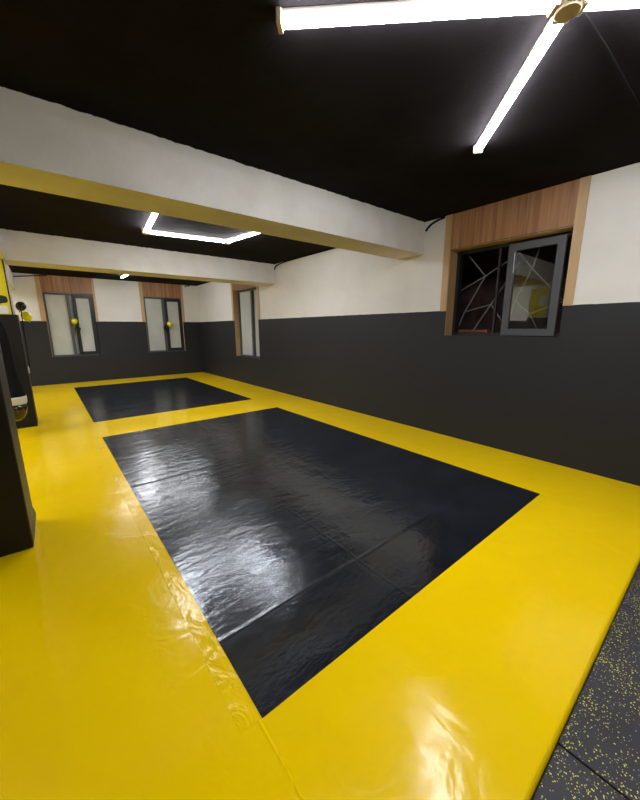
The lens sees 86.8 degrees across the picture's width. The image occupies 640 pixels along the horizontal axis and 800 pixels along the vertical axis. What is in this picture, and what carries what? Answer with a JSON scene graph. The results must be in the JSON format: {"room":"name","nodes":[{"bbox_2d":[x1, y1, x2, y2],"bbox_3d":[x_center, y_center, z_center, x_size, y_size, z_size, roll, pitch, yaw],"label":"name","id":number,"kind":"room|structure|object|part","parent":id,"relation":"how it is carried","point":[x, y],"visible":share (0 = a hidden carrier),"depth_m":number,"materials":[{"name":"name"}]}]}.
{"room":"exercise studio","nodes":[
{"label":"exercise studio","id":0,"kind":"room"},
{"bbox_2d":[11,273,202,385],"bbox_3d":[-7.443,-1.758,8.756,8.610,2.851,0.280,-10,15,-38],"label":"wall","id":1,"kind":"structure","parent":0,"point":[121,330],"depth_m":9.74,"materials":[{"name":"paint"}]},
{"bbox_2d":[13,275,46,276],"bbox_3d":[-7.236,-3.098,8.445,0.652,0.099,0.024,-10,15,-38],"label":"cable","id":2,"kind":"object","parent":1,"relation":"attached to","point":[25,275],"visible":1,"depth_m":8.43,"materials":[{"name":"black plastic"}]},
{"bbox_2d":[34,274,98,356],"bbox_3d":[-6.711,-2.230,9.102,1.250,2.079,0.064,-10,15,-38],"label":"trim","id":3,"kind":"structure","parent":1,"relation":"attached to","point":[49,283],"depth_m":8.86,"materials":[{"name":"brown laminate"}]},
{"bbox_3d":[-6.684,-3.043,8.926,1.093,0.415,0.005,-10,15,-38],"label":"header panel","id":4,"kind":"part","parent":3,"relation":"part of","materials":[{"name":"brown laminate"}]},
{"bbox_2d":[42,292,99,356],"bbox_3d":[-6.729,-2.034,9.203,1.079,1.653,0.110,-10,15,-38],"label":"window","id":5,"kind":"structure","parent":1,"relation":"in","point":[60,308],"depth_m":9.17,"materials":[{"name":"white glass"}]},
{"bbox_3d":[-6.953,-1.998,9.042,0.433,1.563,0.006,-10,15,-38],"label":"pane","id":6,"kind":"part","parent":5,"relation":"part of","materials":[{"name":"white glass"}]},
{"bbox_2d":[71,318,77,324],"bbox_3d":[-6.629,-2.111,9.130,0.142,0.181,0.143,-4,13,-17],"label":"balloon","id":7,"kind":"object","parent":5,"relation":"attached to","point":[74,321],"visible":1,"depth_m":9.09,"materials":[{"name":"yellow rubber"}]},
{"bbox_3d":[-6.554,-2.073,9.382,0.486,1.563,0.006,-10,15,-38],"label":"pane","id":8,"kind":"part","parent":5,"relation":"part of","materials":[{"name":"white glass"}]},
{"bbox_3d":[-6.489,-2.072,9.371,0.463,1.595,0.042,-10,15,-38],"label":"sash","id":9,"kind":"part","parent":5,"relation":"part of","materials":[{"name":"white glass"}]},
{"bbox_3d":[-6.489,-2.072,9.371,0.293,1.425,0.005,-10,15,-38],"label":"pane","id":10,"kind":"part","parent":5,"relation":"part of","materials":[{"name":"white glass"}]},
{"bbox_2d":[138,282,185,350],"bbox_3d":[-4.867,-2.553,10.556,1.250,2.069,0.064,-10,15,-38],"label":"trim","id":11,"kind":"structure","parent":1,"relation":"attached to","point":[146,289],"depth_m":10.34,"materials":[{"name":"brown laminate"}]},
{"bbox_3d":[-4.848,-3.365,10.374,1.105,0.405,0.005,-10,15,-38],"label":"header panel","id":12,"kind":"part","parent":11,"relation":"part of","materials":[{"name":"brown laminate"}]},
{"bbox_2d":[143,297,184,351],"bbox_3d":[-4.893,-2.361,10.650,1.091,1.653,0.110,-10,15,-38],"label":"window","id":13,"kind":"structure","parent":1,"relation":"in","point":[158,311],"depth_m":10.62,"materials":[{"name":"white glass"}]},
{"bbox_3d":[-5.110,-2.327,10.495,0.463,1.563,0.006,-10,15,-38],"label":"pane","id":14,"kind":"part","parent":13,"relation":"part of","materials":[{"name":"white glass"}]},
{"bbox_3d":[-4.662,-2.397,10.811,0.330,1.425,0.005,-10,15,-38],"label":"pane","id":15,"kind":"part","parent":13,"relation":"part of","materials":[{"name":"white glass"}]},
{"bbox_3d":[-4.663,-2.397,10.812,0.500,1.595,0.042,-10,15,-38],"label":"sash","id":16,"kind":"part","parent":13,"relation":"part of","materials":[{"name":"black metal"}]},
{"bbox_2d":[0,0,639,285],"bbox_3d":[-2.638,-2.080,2.828,8.890,0.200,15.244,-10,15,-38],"label":"ceiling","id":17,"kind":"structure","parent":0,"point":[388,116],"depth_m":2.03,"materials":[{"name":"black paint"}]},
{"bbox_2d":[0,232,4,258],"bbox_3d":[-3.498,-1.866,3.281,0.410,0.399,3.342,-10,15,-38],"label":"beam","id":18,"kind":"structure","parent":17,"relation":"attached to","point":[2,254],"depth_m":4.48,"materials":[{"name":"white paint"}]},
{"bbox_2d":[0,321,27,420],"bbox_3d":[-4.133,-0.784,4.371,0.309,2.184,0.309,-10,15,-38],"label":"bag","id":19,"kind":"object","parent":18,"relation":"hanging from","point":[18,395],"visible":0.64,"depth_m":4.43,"materials":[{"name":"black leather"}]},
{"bbox_2d":[6,265,14,289],"bbox_3d":[-6.302,-2.537,6.514,0.400,0.407,4.320,-10,15,-38],"label":"beam","id":20,"kind":"structure","parent":17,"relation":"attached to","point":[10,276],"depth_m":7.48,"materials":[{"name":"white paint"}]},
{"bbox_2d":[0,228,274,285],"bbox_3d":[-4.379,-2.224,5.002,8.330,0.407,0.500,-10,15,-38],"label":"beam","id":21,"kind":"structure","parent":17,"relation":"attached to","point":[21,248],"depth_m":5.62,"materials":[{"name":"white paint"}]},
{"bbox_2d":[142,213,259,244],"bbox_3d":[-1.522,-2.331,4.620,1.526,0.066,1.222,-8,14,-32],"label":"ceiling light","id":22,"kind":"object","parent":17,"relation":"attached to","point":[146,230],"visible":0.75,"depth_m":4.90,"materials":[{"name":"beige plastic"}]},
{"bbox_2d":[144,213,157,231],"bbox_3d":[-2.099,-2.234,4.218,0.056,0.025,1.096,-8,14,-32],"label":"diffuser","id":23,"kind":"object","parent":22,"relation":"attached to","point":[153,216],"depth_m":4.27,"materials":[{"name":"white plastic"}]},
{"bbox_2d":[150,231,223,242],"bbox_3d":[-1.937,-2.400,4.992,1.033,0.025,0.056,-7,14,-30],"label":"diffuser","id":24,"kind":"object","parent":22,"relation":"attached to","point":[166,233],"depth_m":4.96,"materials":[{"name":"white plastic"}]},
{"bbox_2d":[227,232,259,241],"bbox_3d":[-1.006,-2.381,4.883,1.096,0.025,0.056,10,16,41],"label":"diffuser","id":25,"kind":"object","parent":22,"relation":"attached to","point":[248,234],"depth_m":4.99,"materials":[{"name":"white plastic"}]},
{"bbox_2d":[0,85,424,258],"bbox_3d":[-1.985,-1.623,2.102,8.330,0.399,0.432,-10,15,-38],"label":"beam","id":26,"kind":"structure","parent":17,"relation":"attached to","point":[46,146],"depth_m":2.57,"materials":[{"name":"white paint"}]},
{"bbox_2d":[276,0,639,153],"bbox_3d":[1.054,-1.661,1.412,1.879,0.066,1.742,-10,15,-38],"label":"ceiling light","id":27,"kind":"object","parent":17,"relation":"attached to","point":[559,12],"visible":1,"depth_m":1.45,"materials":[{"name":"beige plastic"}]},
{"bbox_2d":[281,0,554,29],"bbox_3d":[0.404,-1.659,1.460,1.142,0.025,0.056,0,12,4],"label":"diffuser","id":28,"kind":"object","parent":27,"relation":"attached to","point":[440,9],"depth_m":1.44,"materials":[{"name":"white plastic"}]},
{"bbox_2d":[475,20,562,151],"bbox_3d":[1.127,-1.784,2.028,0.056,0.025,1.117,1,12,8],"label":"diffuser","id":29,"kind":"object","parent":27,"relation":"attached to","point":[552,28],"depth_m":1.82,"materials":[{"name":"white plastic"}]},
{"bbox_2d":[584,0,639,10],"bbox_3d":[1.692,-1.648,1.378,1.162,0.025,0.056,0,12,4],"label":"diffuser","id":30,"kind":"object","parent":27,"relation":"attached to","point":[590,5],"depth_m":1.40,"materials":[{"name":"white plastic"}]},
{"bbox_2d":[582,11,639,106],"bbox_3d":[1.948,-1.831,2.078,2.126,0.014,0.016,-9,15,-37],"label":"cable","id":31,"kind":"object","parent":17,"relation":"attached to","point":[583,12],"visible":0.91,"depth_m":1.71,"materials":[{"name":"black plastic"}]},
{"bbox_2d":[197,162,639,485],"bbox_3d":[0.718,-1.167,5.789,0.280,2.851,15.244,-10,15,-38],"label":"wall","id":32,"kind":"structure","parent":0,"point":[359,332],"depth_m":4.39,"materials":[{"name":"paint"}]},
{"bbox_2d":[230,283,259,355],"bbox_3d":[-1.853,-2.157,8.719,0.174,2.109,1.510,-10,15,-38],"label":"trim","id":33,"kind":"structure","parent":32,"relation":"attached to","point":[235,288],"depth_m":9.11,"materials":[{"name":"brown laminate"}]},
{"bbox_3d":[-1.916,-2.999,8.490,0.005,0.365,1.310,-10,15,-38],"label":"header panel","id":34,"kind":"part","parent":33,"relation":"part of","materials":[{"name":"brown laminate"}]},
{"bbox_2d":[238,288,259,357],"bbox_3d":[-1.780,-1.985,8.814,0.090,1.733,1.296,-10,15,-38],"label":"window","id":35,"kind":"structure","parent":32,"relation":"in","point":[247,299],"depth_m":8.91,"materials":[{"name":"white glass"}]},
{"bbox_3d":[-1.945,-2.028,9.019,0.006,1.643,0.673,-10,15,-38],"label":"pane","id":36,"kind":"part","parent":35,"relation":"part of","materials":[{"name":"white glass"}]},
{"bbox_3d":[-1.529,-1.929,8.546,0.006,1.643,0.463,-10,15,-38],"label":"pane","id":37,"kind":"part","parent":35,"relation":"part of","materials":[{"name":"white glass"}]},
{"bbox_2d":[274,247,334,269],"bbox_3d":[0.056,-2.615,6.055,0.034,0.124,3.321,-10,15,-38],"label":"cable","id":38,"kind":"object","parent":32,"relation":"attached to","point":[333,247],"visible":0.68,"depth_m":6.45,"materials":[{"name":"black plastic"}]},
{"bbox_2d":[425,216,444,231],"bbox_3d":[1.473,-2.254,4.338,0.030,0.129,0.272,-11,16,-40],"label":"cable","id":39,"kind":"object","parent":32,"relation":"attached to","point":[441,218],"visible":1,"depth_m":4.33,"materials":[{"name":"black plastic"}]},
{"bbox_2d":[458,255,497,332],"bbox_3d":[2.034,-1.363,4.347,0.042,0.972,0.446,-10,15,-38],"label":"window grille","id":40,"kind":"object","parent":32,"relation":"in","point":[483,278],"depth_m":4.35,"materials":[{"name":"grey metal"}]},
{"bbox_2d":[458,332,558,332],"bbox_3d":[2.361,-0.055,4.565,0.365,1.685,2.800,-10,15,-38],"label":"trim","id":41,"kind":"structure","parent":32,"relation":"attached to","point":[458,332],"depth_m":4.43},
{"bbox_2d":[458,330,490,331],"bbox_3d":[2.084,-0.940,4.605,0.110,0.033,0.430,-10,15,-38],"label":"plank","id":42,"kind":"object","parent":41,"relation":"on","point":[458,330],"visible":0.62,"depth_m":4.53,"materials":[{"name":"brown wood"}]},
{"bbox_2d":[445,231,572,337],"bbox_3d":[2.143,-1.276,3.936,0.250,1.052,1.276,-10,15,-38],"label":"window","id":43,"kind":"structure","parent":32,"relation":"in","point":[561,239],"depth_m":3.85,"materials":[{"name":"black metal"}]},
{"bbox_3d":[2.111,-0.757,4.017,0.160,0.004,1.276,-10,15,-38],"label":"sill","id":44,"kind":"part","parent":43,"relation":"part of","materials":[{"name":"black metal"}]},
{"bbox_3d":[2.336,-1.224,3.733,0.038,1.008,0.553,-10,15,-38],"label":"sash","id":45,"kind":"part","parent":43,"relation":"part of","materials":[{"name":"grey metal"}]},
{"bbox_2d":[440,175,591,334],"bbox_3d":[2.101,-1.472,3.862,0.174,1.466,1.457,-10,15,-38],"label":"trim","id":46,"kind":"structure","parent":32,"relation":"attached to","point":[560,208],"depth_m":3.60,"materials":[{"name":"brown laminate"}]},
{"bbox_3d":[2.040,-1.981,3.703,0.005,0.403,1.290,-10,15,-38],"label":"header panel","id":47,"kind":"part","parent":46,"relation":"part of","materials":[{"name":"brown laminate"}]},
{"bbox_2d":[510,247,551,328],"bbox_3d":[2.428,-1.266,3.868,0.042,0.878,0.399,-10,15,-38],"label":"window grille","id":48,"kind":"object","parent":32,"relation":"in","point":[541,278],"depth_m":3.89,"materials":[{"name":"grey metal"}]},
{"bbox_3d":[-2.624,0.859,3.454,8.890,0.108,15.244,-10,15,-38],"label":"floor","id":49,"kind":"structure","parent":0,"visible":0},
{"bbox_2d":[0,259,14,314],"bbox_3d":[-4.671,-0.763,4.991,0.390,2.444,0.386,-10,15,-38],"label":"column","id":50,"kind":"structure","parent":49,"relation":"on","point":[5,267],"depth_m":4.85,"materials":[{"name":"white paint"}]},
{"bbox_2d":[0,260,12,313],"bbox_3d":[-4.550,-1.564,4.665,0.372,0.738,0.008,-10,15,-38],"label":"poster","id":51,"kind":"object","parent":50,"relation":"attached to","point":[5,302],"visible":1,"depth_m":4.76,"materials":[{"name":"yellow paper"}]},
{"bbox_2d":[0,314,37,428],"bbox_3d":[-4.631,-0.420,5.056,0.439,1.659,0.445,-10,15,-38],"label":"pad","id":52,"kind":"object","parent":50,"relation":"attached to","point":[11,322],"visible":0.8,"depth_m":4.97,"materials":[{"name":"black leather"}]},
{"bbox_3d":[-4.507,-0.449,5.189,0.050,1.659,0.390,-10,15,-38],"label":"panel","id":53,"kind":"part","parent":52,"relation":"part of","materials":[{"name":"grey plastic"}]},
{"bbox_2d":[15,302,25,311],"bbox_3d":[-4.626,-1.439,5.231,0.132,0.161,0.131,-4,13,-18],"label":"balloon","id":54,"kind":"object","parent":50,"relation":"attached to","point":[20,306],"visible":1,"depth_m":5.19,"materials":[{"name":"black rubber"}]},
{"bbox_2d":[21,311,29,366],"bbox_3d":[-4.609,-0.948,5.294,0.015,0.876,0.039,3,12,14],"label":"cord","id":55,"kind":"object","parent":54,"relation":"hanging from","point":[21,311],"visible":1,"depth_m":5.29,"materials":[{"name":"black plastic"}]},
{"bbox_2d":[20,311,31,321],"bbox_3d":[-4.638,-1.311,5.342,0.135,0.169,0.135,-6,13,-23],"label":"balloon","id":56,"kind":"object","parent":54,"relation":"attached to","point":[27,316],"visible":0.95,"depth_m":5.30,"materials":[{"name":"yellow rubber"}]},
{"bbox_2d":[0,372,639,799],"bbox_3d":[-3.691,0.516,4.730,8.330,0.042,11.289,-10,15,-38],"label":"mat cover","id":57,"kind":"object","parent":49,"relation":"on","point":[115,683],"visible":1,"depth_m":1.52,"materials":[{"name":"yellow plastic"}]},
{"bbox_2d":[74,377,250,421],"bbox_3d":[-3.826,-0.165,7.827,2.794,0.002,4.203,-10,15,-38],"label":"mat","id":58,"kind":"object","parent":57,"relation":"on","point":[122,400],"visible":1,"depth_m":7.29,"materials":[{"name":"black plastic"}]},
{"bbox_2d":[102,407,539,717],"bbox_3d":[-0.514,0.672,3.815,2.794,0.002,4.394,-10,15,-38],"label":"mat","id":59,"kind":"object","parent":57,"relation":"on","point":[293,536],"visible":1,"depth_m":2.57,"materials":[{"name":"black plastic"}]},
{"bbox_2d":[532,565,639,799],"bbox_3d":[1.564,1.262,1.153,2.994,0.020,0.998,-10,15,-38],"label":"floor","id":60,"kind":"structure","parent":49,"relation":"on","point":[602,730],"depth_m":1.26,"materials":[{"name":"grey rubber"}]},
{"bbox_3d":[-2.296,-0.164,2.102,0.375,2.452,0.360,-10,15,-38],"label":"column","id":61,"kind":"structure","parent":49,"relation":"on","visible":0},
{"bbox_2d":[0,346,35,556],"bbox_3d":[-2.260,0.186,2.153,0.479,1.659,0.440,-10,15,-38],"label":"pillar","id":62,"kind":"structure","parent":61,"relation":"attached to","point":[17,512],"depth_m":2.20,"materials":[{"name":"black plastic"}]},
{"label":"outside","id":63,"kind":"structure","parent":0,"visible":0},
{"bbox_2d":[458,237,571,331],"bbox_3d":[2.962,-1.603,5.066,0.200,4.500,7.500,-10,15,-38],"label":"wall","id":64,"kind":"structure","parent":63,"point":[535,295],"depth_m":5.01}
]}

